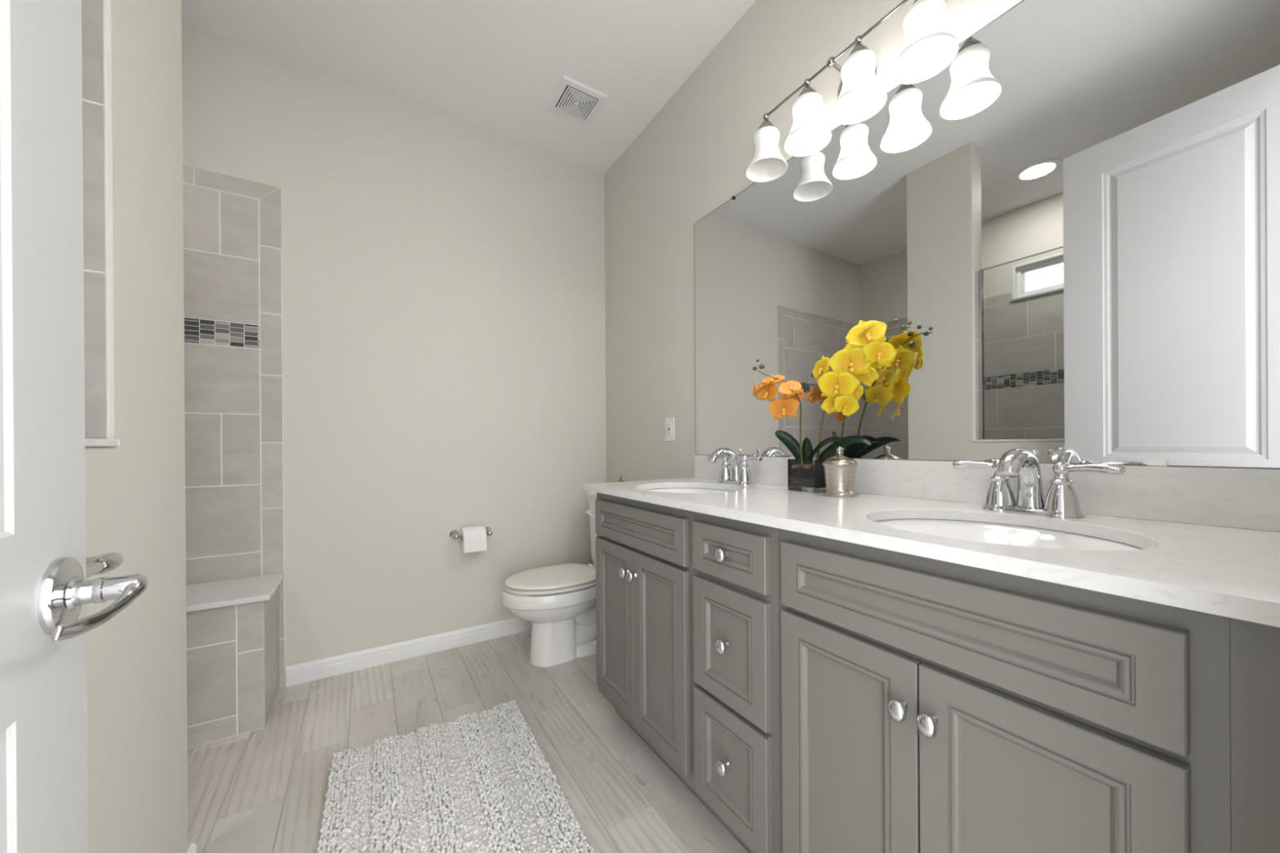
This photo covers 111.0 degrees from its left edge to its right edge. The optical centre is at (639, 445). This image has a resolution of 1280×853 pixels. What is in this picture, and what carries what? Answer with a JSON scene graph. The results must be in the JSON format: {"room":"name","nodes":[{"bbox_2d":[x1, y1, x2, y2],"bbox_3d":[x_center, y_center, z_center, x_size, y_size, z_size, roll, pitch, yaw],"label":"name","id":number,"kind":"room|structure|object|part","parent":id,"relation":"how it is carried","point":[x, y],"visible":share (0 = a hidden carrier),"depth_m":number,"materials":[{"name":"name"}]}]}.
{"room":"bathroom","nodes":[
{"label":"bathroom","id":0,"kind":"room"},
{"bbox_2d":[84,0,188,852],"bbox_3d":[-0.757,-0.323,0.397,0.125,2.743,1.471,0,0,-32],"label":"wall","id":1,"kind":"structure","parent":0,"point":[137,744],"depth_m":0.86,"materials":[{"name":"white paint"}]},
{"bbox_2d":[81,0,112,439],"bbox_3d":[-0.958,-0.495,0.718,0.124,0.971,0.010,0,0,-32],"label":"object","id":2,"kind":"structure","parent":1,"relation":"attached to","point":[95,13],"depth_m":0.74,"materials":[{"name":"beige stone"}]},
{"bbox_2d":[84,438,118,446],"bbox_3d":[-0.664,-0.005,0.246,0.144,0.013,1.118,0,0,-32],"label":"trim","id":3,"kind":"structure","parent":1,"relation":"attached to","point":[88,442],"depth_m":0.71,"materials":[{"name":"stone"}]},
{"bbox_2d":[85,552,123,578],"bbox_3d":[-0.613,0.161,0.363,0.076,0.050,0.595,0,0,-32],"label":"door handle","id":4,"kind":"object","parent":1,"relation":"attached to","point":[103,563],"visible":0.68,"depth_m":0.59,"materials":[{"name":"silver metal"}]},
{"bbox_2d":[186,842,197,852],"bbox_3d":[-0.745,1.007,0.408,0.139,0.084,1.485,0,0,-32],"label":"baseboard","id":5,"kind":"structure","parent":1,"relation":"attached to","point":[193,848],"depth_m":1.06,"materials":[{"name":"white paint"}]},
{"bbox_2d":[181,23,606,682],"bbox_3d":[-1.457,-0.320,2.048,2.868,2.743,0.100,0,0,-32],"label":"wall","id":6,"kind":"structure","parent":0,"point":[444,332],"depth_m":2.19,"materials":[{"name":"white paint"}]},
{"bbox_2d":[182,164,285,687],"bbox_3d":[-2.059,-0.032,1.610,1.181,2.176,0.008,0,0,-32],"label":"tile wall","id":7,"kind":"structure","parent":6,"relation":"attached to","point":[232,225],"depth_m":1.83,"materials":[{"name":"beige tile"}]},
{"bbox_2d":[285,617,532,686],"bbox_3d":[-0.873,1.005,2.340,1.584,0.084,0.014,0,0,-32],"label":"baseboard","id":8,"kind":"structure","parent":6,"relation":"attached to","point":[313,670],"depth_m":2.15,"materials":[{"name":"white paint"}]},
{"bbox_2d":[448,526,492,539],"bbox_3d":[-0.875,0.463,2.299,0.210,0.046,0.084,0,0,-32],"label":"toilet paper holder","id":9,"kind":"object","parent":6,"relation":"attached to","point":[454,534],"visible":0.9,"depth_m":2.28,"materials":[{"name":"silver metal"}]},
{"bbox_3d":[-0.945,0.463,2.255,0.046,0.046,0.084,0,0,-32],"label":"post","id":10,"kind":"part","parent":9,"relation":"part of","materials":[{"name":"silver metal"}]},
{"bbox_2d":[460,525,486,552],"bbox_3d":[-0.860,0.479,2.275,0.110,0.118,0.111,0,0,-32],"label":"toilet paper roll","id":11,"kind":"object","parent":9,"relation":"hanging from","point":[473,539],"visible":0.97,"depth_m":2.23,"materials":[{"name":"white paper"}]},
{"bbox_3d":[-0.805,0.462,2.342,0.046,0.046,0.084,0,0,-32],"label":"post","id":12,"kind":"part","parent":9,"relation":"part of","materials":[{"name":"silver metal"}]},
{"bbox_2d":[187,630,748,852],"bbox_3d":[-0.414,1.076,0.480,2.968,0.060,3.858,0,0,-32],"label":"floor","id":13,"kind":"structure","parent":0,"point":[264,790],"depth_m":1.50,"materials":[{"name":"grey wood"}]},
{"bbox_2d":[186,573,284,748],"bbox_3d":[-1.955,0.807,1.467,1.170,0.498,0.339,0,0,-32],"label":"shower bench","id":14,"kind":"object","parent":13,"relation":"on","point":[233,625],"visible":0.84,"depth_m":1.59,"materials":[{"name":"beige tile"}]},
{"bbox_3d":[-1.957,0.568,1.466,1.170,0.020,0.339,0,0,-32],"label":"bench seat","id":15,"kind":"part","parent":14,"relation":"part of","materials":[{"name":"white stone"}]},
{"bbox_2d":[315,700,595,852],"bbox_3d":[-0.531,1.033,1.223,0.640,0.026,0.958,0,0,-32],"label":"bath rug","id":16,"kind":"object","parent":13,"relation":"on","point":[476,782],"visible":1,"depth_m":1.30,"materials":[{"name":"white fabric"}]},
{"bbox_2d":[502,490,596,666],"bbox_3d":[-0.325,0.656,2.240,0.734,0.793,0.444,0,0,-32],"label":"toilet","id":17,"kind":"object","parent":13,"relation":"on","point":[559,601],"visible":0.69,"depth_m":2.09,"materials":[{"name":"white ceramic"}]},
{"bbox_3d":[-0.432,0.669,2.174,0.459,0.014,0.352,0,0,-32],"label":"seat","id":18,"kind":"part","parent":17,"relation":"part of","materials":[{"name":"white plastic"}]},
{"bbox_3d":[-0.432,0.644,2.175,0.458,0.020,0.350,0,0,-32],"label":"lid","id":19,"kind":"part","parent":17,"relation":"part of","materials":[{"name":"white plastic"}]},
{"bbox_3d":[-0.269,0.375,2.430,0.036,0.033,0.094,0,0,-32],"label":"flush lever","id":20,"kind":"part","parent":17,"relation":"part of","materials":[{"name":"silver metal"}]},
{"bbox_3d":[-0.106,0.277,2.378,0.212,0.038,0.444,0,0,-32],"label":"tank lid","id":21,"kind":"part","parent":17,"relation":"part of","materials":[{"name":"white ceramic"}]},
{"bbox_3d":[-0.102,0.485,2.380,0.198,0.376,0.424,0,0,-32],"label":"tank","id":22,"kind":"part","parent":17,"relation":"part of","materials":[{"name":"white ceramic"}]},
{"bbox_2d":[595,492,717,818],"bbox_3d":[0.197,0.604,1.561,0.579,0.873,0.590,0,0,-32],"label":"vanity cabinet","id":23,"kind":"object","parent":13,"relation":"on","point":[645,571],"visible":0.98,"depth_m":1.35,"materials":[{"name":"grey paint"}]},
{"bbox_3d":[-0.084,0.620,1.542,0.019,0.553,0.273,0,0,-32],"label":"cabinet door","id":24,"kind":"part","parent":23,"relation":"part of","materials":[{"name":"grey paint"}]},
{"bbox_3d":[-0.050,0.416,1.437,0.030,0.036,0.029,0,0,-32],"label":"knob","id":25,"kind":"part","parent":23,"relation":"part of","materials":[{"name":"silver metal"}]},
{"bbox_3d":[-0.025,0.415,1.397,0.030,0.036,0.029,0,0,-32],"label":"knob","id":26,"kind":"part","parent":23,"relation":"part of","materials":[{"name":"silver metal"}]},
{"bbox_3d":[-0.015,0.266,1.426,0.019,0.129,0.544,0,0,-32],"label":"false drawer","id":27,"kind":"part","parent":23,"relation":"part of","materials":[{"name":"grey paint"}]},
{"bbox_3d":[0.060,0.620,1.310,0.019,0.553,0.268,0,0,-32],"label":"cabinet door","id":28,"kind":"part","parent":23,"relation":"part of","materials":[{"name":"grey paint"}]},
{"bbox_2d":[582,454,1279,627],"bbox_3d":[0.432,0.105,1.187,0.570,0.124,1.560,0,0,-32],"label":"countertop","id":29,"kind":"structure","parent":23,"relation":"on","point":[1209,538],"depth_m":0.78,"materials":[{"name":"stone"}]},
{"bbox_2d":[644,488,732,493],"bbox_3d":[0.169,0.219,1.542,0.373,0.102,0.414,0,0,-32],"label":"sink basin","id":30,"kind":"object","parent":29,"relation":"in","point":[660,490],"visible":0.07,"depth_m":1.72,"materials":[{"name":"white ceramic"}]},
{"bbox_2d":[707,447,763,484],"bbox_3d":[0.325,0.076,1.656,0.163,0.136,0.280,0,0,-32],"label":"faucet","id":31,"kind":"object","parent":29,"relation":"on","point":[738,474],"visible":1,"depth_m":1.64,"materials":[{"name":"silver metal"}]},
{"bbox_3d":[0.314,0.050,1.753,0.029,0.028,0.103,0,0,-38],"label":"lever","id":32,"kind":"part","parent":31,"relation":"part of","materials":[{"name":"silver metal"}]},
{"bbox_3d":[0.322,0.075,1.654,0.155,0.134,0.051,0,0,-32],"label":"spout","id":33,"kind":"part","parent":31,"relation":"part of","materials":[{"name":"silver metal"}]},
{"bbox_3d":[0.337,0.101,1.724,0.066,0.086,0.066,0,0,-32],"label":"handle","id":34,"kind":"part","parent":31,"relation":"part of","materials":[{"name":"silver metal"}]},
{"bbox_3d":[0.364,0.138,1.681,0.054,0.013,0.156,0,0,-32],"label":"plate","id":35,"kind":"part","parent":31,"relation":"part of","materials":[{"name":"silver metal"}]},
{"bbox_3d":[0.390,0.073,1.696,0.012,0.122,0.012,0,0,-32],"label":"lift rod","id":36,"kind":"part","parent":31,"relation":"part of","materials":[{"name":"silver metal"}]},
{"bbox_3d":[0.391,0.101,1.637,0.066,0.086,0.066,0,0,-32],"label":"handle","id":37,"kind":"part","parent":31,"relation":"part of","materials":[{"name":"silver metal"}]},
{"bbox_3d":[0.407,0.049,1.603,0.029,0.028,0.103,0,0,-26],"label":"lever","id":38,"kind":"part","parent":31,"relation":"part of","materials":[{"name":"silver metal"}]},
{"bbox_2d":[752,319,911,493],"bbox_3d":[0.549,-0.101,1.328,0.174,0.489,0.475,0,0,-32],"label":"potted orchid","id":39,"kind":"object","parent":29,"relation":"on","point":[852,365],"visible":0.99,"depth_m":1.27,"materials":[{"name":"yellow plant"}]},
{"bbox_3d":[0.390,-0.184,1.483,0.012,0.061,0.068,0,0,24],"label":"flower","id":40,"kind":"part","parent":39,"relation":"part of","materials":[{"name":"orange plant"}]},
{"bbox_3d":[0.408,-0.198,1.460,0.039,0.053,0.066,0,0,-11],"label":"flower","id":41,"kind":"part","parent":39,"relation":"part of","materials":[{"name":"orange plant"}]},
{"bbox_3d":[0.421,-0.177,1.437,0.017,0.073,0.085,0,0,-37],"label":"flower","id":42,"kind":"part","parent":39,"relation":"part of","materials":[{"name":"orange plant"}]},
{"bbox_3d":[0.434,-0.214,1.431,0.055,0.038,0.070,0,0,-32],"label":"flower","id":43,"kind":"part","parent":39,"relation":"part of","materials":[{"name":"orange plant"}]},
{"bbox_3d":[0.452,-0.093,1.426,0.146,0.317,0.036,0,0,32],"label":"flower stem","id":44,"kind":"part","parent":39,"relation":"part of","materials":[{"name":"orange plant"}]},
{"bbox_3d":[0.455,-0.121,1.390,0.098,0.083,0.013,0,0,34],"label":"flower","id":45,"kind":"part","parent":39,"relation":"part of","materials":[{"name":"orange plant"}]},
{"bbox_3d":[0.469,-0.175,1.367,0.078,0.058,0.047,0,0,11],"label":"flower","id":46,"kind":"part","parent":39,"relation":"part of","materials":[{"name":"orange plant"}]},
{"bbox_3d":[0.492,-0.164,1.405,0.070,0.060,0.014,0,0,38],"label":"flower","id":47,"kind":"part","parent":39,"relation":"part of","materials":[{"name":"orange plant"}]},
{"bbox_3d":[0.546,0.093,1.398,0.100,0.100,0.100,0,0,-32],"label":"glass pot","id":48,"kind":"part","parent":39,"relation":"part of","materials":[{"name":"clear glass"}]},
{"bbox_3d":[0.532,-0.227,1.284,0.019,0.071,0.084,0,0,-16],"label":"flower","id":49,"kind":"part","parent":39,"relation":"part of","materials":[{"name":"yellow plant"}]},
{"bbox_3d":[0.561,-0.121,1.268,0.070,0.062,0.026,0,0,19],"label":"flower","id":50,"kind":"part","parent":39,"relation":"part of","materials":[{"name":"yellow plant"}]},
{"bbox_3d":[0.555,-0.176,1.231,0.110,0.091,0.022,0,0,38],"label":"flower","id":51,"kind":"part","parent":39,"relation":"part of","materials":[{"name":"yellow plant"}]},
{"bbox_3d":[0.579,-0.113,1.230,0.075,0.063,0.029,0,0,-11],"label":"flower","id":52,"kind":"part","parent":39,"relation":"part of","materials":[{"name":"yellow plant"}]},
{"bbox_3d":[0.582,-0.237,1.213,0.114,0.091,0.029,0,0,22],"label":"flower","id":53,"kind":"part","parent":39,"relation":"part of","materials":[{"name":"yellow plant"}]},
{"bbox_3d":[0.629,-0.154,1.283,0.022,0.065,0.076,0,0,0],"label":"flower","id":54,"kind":"part","parent":39,"relation":"part of","materials":[{"name":"yellow plant"}]},
{"bbox_3d":[0.613,-0.306,1.229,0.060,0.053,0.082,0,0,-32],"label":"flower","id":55,"kind":"part","parent":39,"relation":"part of","materials":[{"name":"yellow plant"}]},
{"bbox_3d":[0.620,-0.126,1.257,0.029,0.382,0.275,0,0,-37],"label":"flower stem","id":56,"kind":"part","parent":39,"relation":"part of","materials":[{"name":"yellow plant"}]},
{"bbox_3d":[0.645,-0.203,1.264,0.076,0.068,0.016,0,0,40],"label":"flower","id":57,"kind":"part","parent":39,"relation":"part of","materials":[{"name":"yellow plant"}]},
{"bbox_3d":[0.616,-0.302,1.196,0.065,0.087,0.083,0,0,-32],"label":"flower","id":58,"kind":"part","parent":39,"relation":"part of","materials":[{"name":"yellow plant"}]},
{"bbox_3d":[0.643,-0.252,1.179,0.086,0.073,0.013,0,0,6],"label":"flower","id":59,"kind":"part","parent":39,"relation":"part of","materials":[{"name":"yellow plant"}]},
{"bbox_3d":[0.677,-0.253,1.232,0.008,0.075,0.090,0,0,-24],"label":"flower","id":60,"kind":"part","parent":39,"relation":"part of","materials":[{"name":"yellow plant"}]},
{"bbox_2d":[821,446,857,497],"bbox_3d":[0.573,0.073,1.259,0.095,0.140,0.095,0,0,-32],"label":"jar","id":61,"kind":"object","parent":29,"relation":"on","point":[839,470],"visible":1,"depth_m":1.23,"materials":[{"name":"silver metal"}]},
{"bbox_3d":[0.572,0.036,1.259,0.088,0.024,0.088,0,0,-32],"label":"jar lid","id":62,"kind":"part","parent":61,"relation":"part of","materials":[{"name":"silver metal"}]},
{"bbox_3d":[0.572,0.014,1.259,0.019,0.022,0.019,0,0,-32],"label":"lid knob","id":63,"kind":"part","parent":61,"relation":"part of","materials":[{"name":"silver metal"}]},
{"bbox_2d":[874,518,1143,551],"bbox_3d":[0.631,0.217,0.797,0.373,0.102,0.414,0,0,-32],"label":"sink basin","id":64,"kind":"object","parent":29,"relation":"in","point":[980,531],"visible":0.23,"depth_m":0.90,"materials":[{"name":"white ceramic"}]},
{"bbox_2d":[952,448,1126,518],"bbox_3d":[0.789,0.074,0.909,0.163,0.136,0.280,0,0,-32],"label":"faucet","id":65,"kind":"object","parent":29,"relation":"on","point":[1061,500],"visible":1,"depth_m":0.90,"materials":[{"name":"silver metal"}]},
{"bbox_3d":[0.778,0.047,1.006,0.029,0.028,0.103,0,0,-38],"label":"lever","id":66,"kind":"part","parent":65,"relation":"part of","materials":[{"name":"silver metal"}]},
{"bbox_3d":[0.801,0.099,0.977,0.066,0.086,0.066,0,0,-32],"label":"handle","id":67,"kind":"part","parent":65,"relation":"part of","materials":[{"name":"silver metal"}]},
{"bbox_3d":[0.785,0.073,0.907,0.155,0.134,0.051,0,0,-32],"label":"spout","id":68,"kind":"part","parent":65,"relation":"part of","materials":[{"name":"silver metal"}]},
{"bbox_3d":[0.828,0.135,0.934,0.054,0.013,0.156,0,0,-32],"label":"plate","id":69,"kind":"part","parent":65,"relation":"part of","materials":[{"name":"silver metal"}]},
{"bbox_3d":[0.853,0.071,0.949,0.012,0.122,0.012,0,0,-32],"label":"lift rod","id":70,"kind":"part","parent":65,"relation":"part of","materials":[{"name":"silver metal"}]},
{"bbox_3d":[0.855,0.099,0.890,0.066,0.086,0.066,0,0,-32],"label":"handle","id":71,"kind":"part","parent":65,"relation":"part of","materials":[{"name":"silver metal"}]},
{"bbox_3d":[0.871,0.047,0.857,0.029,0.028,0.103,0,0,-26],"label":"lever","id":72,"kind":"part","parent":65,"relation":"part of","materials":[{"name":"silver metal"}]},
{"bbox_2d":[693,511,781,852],"bbox_3d":[0.428,0.603,1.188,0.579,0.873,0.285,0,0,-32],"label":"base cabinet","id":73,"kind":"object","parent":13,"relation":"on","point":[736,562],"visible":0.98,"depth_m":1.03,"materials":[{"name":"grey paint"}]},
{"bbox_3d":[0.195,0.259,1.040,0.030,0.036,0.029,0,0,-32],"label":"knob","id":74,"kind":"part","parent":73,"relation":"part of","materials":[{"name":"silver metal"}]},
{"bbox_3d":[0.196,0.475,1.041,0.030,0.036,0.029,0,0,-32],"label":"knob","id":75,"kind":"part","parent":73,"relation":"part of","materials":[{"name":"silver metal"}]},
{"bbox_3d":[0.198,0.762,1.041,0.030,0.036,0.029,0,0,-32],"label":"knob","id":76,"kind":"part","parent":73,"relation":"part of","materials":[{"name":"silver metal"}]},
{"bbox_3d":[0.213,0.262,1.059,0.019,0.125,0.248,0,0,-32],"label":"drawer","id":77,"kind":"part","parent":73,"relation":"part of","materials":[{"name":"grey paint"}]},
{"bbox_3d":[0.214,0.483,1.059,0.019,0.279,0.248,0,0,-32],"label":"drawer","id":78,"kind":"part","parent":73,"relation":"part of","materials":[{"name":"grey paint"}]},
{"bbox_3d":[0.216,0.771,1.059,0.019,0.271,0.248,0,0,-32],"label":"drawer","id":79,"kind":"part","parent":73,"relation":"part of","materials":[{"name":"grey paint"}]},
{"bbox_2d":[778,528,1231,852],"bbox_3d":[0.656,0.602,0.821,0.579,0.873,0.578,0,0,-32],"label":"vanity cabinet","id":80,"kind":"object","parent":13,"relation":"on","point":[928,705],"visible":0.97,"depth_m":0.61,"materials":[{"name":"grey paint"}]},
{"bbox_3d":[0.372,0.618,0.806,0.019,0.552,0.265,0,0,-32],"label":"cabinet door","id":81,"kind":"part","parent":80,"relation":"part of","materials":[{"name":"grey paint"}]},
{"bbox_3d":[0.410,0.417,0.696,0.030,0.036,0.029,0,0,-32],"label":"knob","id":82,"kind":"part","parent":80,"relation":"part of","materials":[{"name":"silver metal"}]},
{"bbox_3d":[0.433,0.417,0.658,0.030,0.036,0.029,0,0,-32],"label":"knob","id":83,"kind":"part","parent":80,"relation":"part of","materials":[{"name":"silver metal"}]},
{"bbox_3d":[0.441,0.264,0.692,0.019,0.130,0.532,0,0,-32],"label":"false drawer","id":84,"kind":"part","parent":80,"relation":"part of","materials":[{"name":"grey paint"}]},
{"bbox_3d":[0.514,0.618,0.578,0.019,0.552,0.264,0,0,-32],"label":"cabinet door","id":85,"kind":"part","parent":80,"relation":"part of","materials":[{"name":"grey paint"}]},
{"bbox_2d":[1230,617,1279,852],"bbox_3d":[0.661,0.602,0.447,0.090,0.873,0.063,0,0,-32],"label":"filler panel","id":86,"kind":"object","parent":13,"relation":"on","point":[1255,647],"visible":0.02,"depth_m":0.44,"materials":[{"name":"grey paint"}]},
{"bbox_2d":[181,0,755,173],"bbox_3d":[-0.745,-1.735,0.978,2.968,0.080,2.678,0,0,-32],"label":"ceiling","id":87,"kind":"structure","parent":0,"point":[493,67],"depth_m":1.88,"materials":[{"name":"white paint"}]},
{"bbox_2d":[546,74,608,125],"bbox_3d":[-0.312,-1.693,2.173,0.231,0.012,0.231,0,0,-32],"label":"ceiling vent","id":88,"kind":"object","parent":87,"relation":"in","point":[573,100],"visible":1,"depth_m":2.16,"materials":[{"name":"white paint"}]},
{"bbox_3d":[-0.312,-1.688,2.173,0.026,0.002,0.026,0,0,-32],"label":"plate","id":89,"kind":"part","parent":88,"relation":"part of","materials":[{"name":"white paint"}]},
{"bbox_2d":[604,0,1022,482],"bbox_3d":[0.483,-0.333,1.736,0.100,2.743,2.678,0,0,-32],"label":"wall","id":90,"kind":"structure","parent":0,"point":[695,155],"depth_m":2.06,"materials":[{"name":"white paint"}]},
{"bbox_2d":[665,417,674,441],"bbox_3d":[0.148,-0.080,2.175,0.009,0.118,0.074,0,0,-32],"label":"wall outlet","id":91,"kind":"object","parent":90,"relation":"attached to","point":[669,422],"visible":1,"depth_m":2.17,"materials":[{"name":"white plastic"}]},
{"bbox_2d":[666,422,671,435],"bbox_3d":[0.146,-0.080,2.174,0.003,0.067,0.033,0,0,-32],"label":"receptacle","id":92,"kind":"object","parent":91,"relation":"attached to","point":[668,424],"depth_m":2.17,"materials":[{"name":"grey plastic"}]},
{"bbox_2d":[745,0,959,182],"bbox_3d":[0.582,-1.045,1.289,0.194,0.235,0.631,0,0,-32],"label":"vanity light","id":93,"kind":"object","parent":90,"relation":"attached to","point":[929,48],"visible":1,"depth_m":1.21,"materials":[{"name":"white glass"}]},
{"bbox_3d":[0.427,-0.991,1.484,0.136,0.128,0.136,0,0,-32],"label":"lamp shade","id":94,"kind":"part","parent":93,"relation":"part of","materials":[{"name":"white glass"}]},
{"bbox_3d":[0.513,-0.991,1.346,0.136,0.128,0.136,0,0,-32],"label":"lamp shade","id":95,"kind":"part","parent":93,"relation":"part of","materials":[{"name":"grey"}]},
{"bbox_3d":[0.594,-1.109,1.299,0.115,0.028,0.025,0,0,-32],"label":"arm","id":96,"kind":"part","parent":93,"relation":"part of","materials":[{"name":"silver metal"}]},
{"bbox_3d":[0.649,-1.101,1.333,0.034,0.124,0.124,0,0,-32],"label":"wall plate","id":97,"kind":"part","parent":93,"relation":"part of","materials":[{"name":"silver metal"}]},
{"bbox_3d":[0.600,-0.992,1.206,0.136,0.128,0.136,0,0,-32],"label":"lamp shade","id":98,"kind":"part","parent":93,"relation":"part of","materials":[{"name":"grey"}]},
{"bbox_3d":[0.688,-1.002,1.064,0.044,0.051,0.044,0,0,-32],"label":"bulb","id":99,"kind":"part","parent":93,"relation":"part of","materials":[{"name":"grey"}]},
{"bbox_3d":[0.688,-0.992,1.064,0.136,0.128,0.136,0,0,-32],"label":"lamp shade","id":100,"kind":"part","parent":93,"relation":"part of","materials":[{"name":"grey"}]},
{"bbox_2d":[693,0,1279,469],"bbox_3d":[0.663,-0.486,1.337,0.013,1.054,1.565,0,0,-32],"label":"wall mirror","id":101,"kind":"object","parent":90,"relation":"attached to","point":[1074,221],"visible":0.98,"depth_m":0.97,"materials":[{"name":"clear mirror"}]},
{"bbox_2d":[693,454,1279,532],"bbox_3d":[0.666,0.092,1.332,0.020,0.102,1.560,0,0,-32],"label":"backsplash","id":102,"kind":"structure","parent":90,"relation":"attached to","point":[1226,497],"depth_m":0.86,"materials":[{"name":"stone"}]},
{"bbox_3d":[-0.103,-0.327,-0.134,2.868,2.743,0.120,0,0,-32],"label":"wall","id":103,"kind":"structure","parent":0,"visible":0},
{"bbox_2d":[0,0,148,852],"bbox_3d":[-0.413,-0.148,0.157,0.152,2.365,0.710,0,0,-32],"label":"door","id":104,"kind":"structure","parent":103,"relation":"in","point":[46,591],"depth_m":0.40,"materials":[{"name":"white paint"}]},
{"bbox_3d":[-0.546,0.142,0.420,0.013,0.071,0.071,0,0,-35],"label":"handle","id":105,"kind":"part","parent":104,"relation":"part of","materials":[{"name":"silver metal"}]},
{"bbox_3d":[-0.492,0.149,0.406,0.018,0.034,0.102,0,0,-25],"label":"handle lever","id":106,"kind":"part","parent":104,"relation":"part of","materials":[{"name":"silver metal"}]}
]}

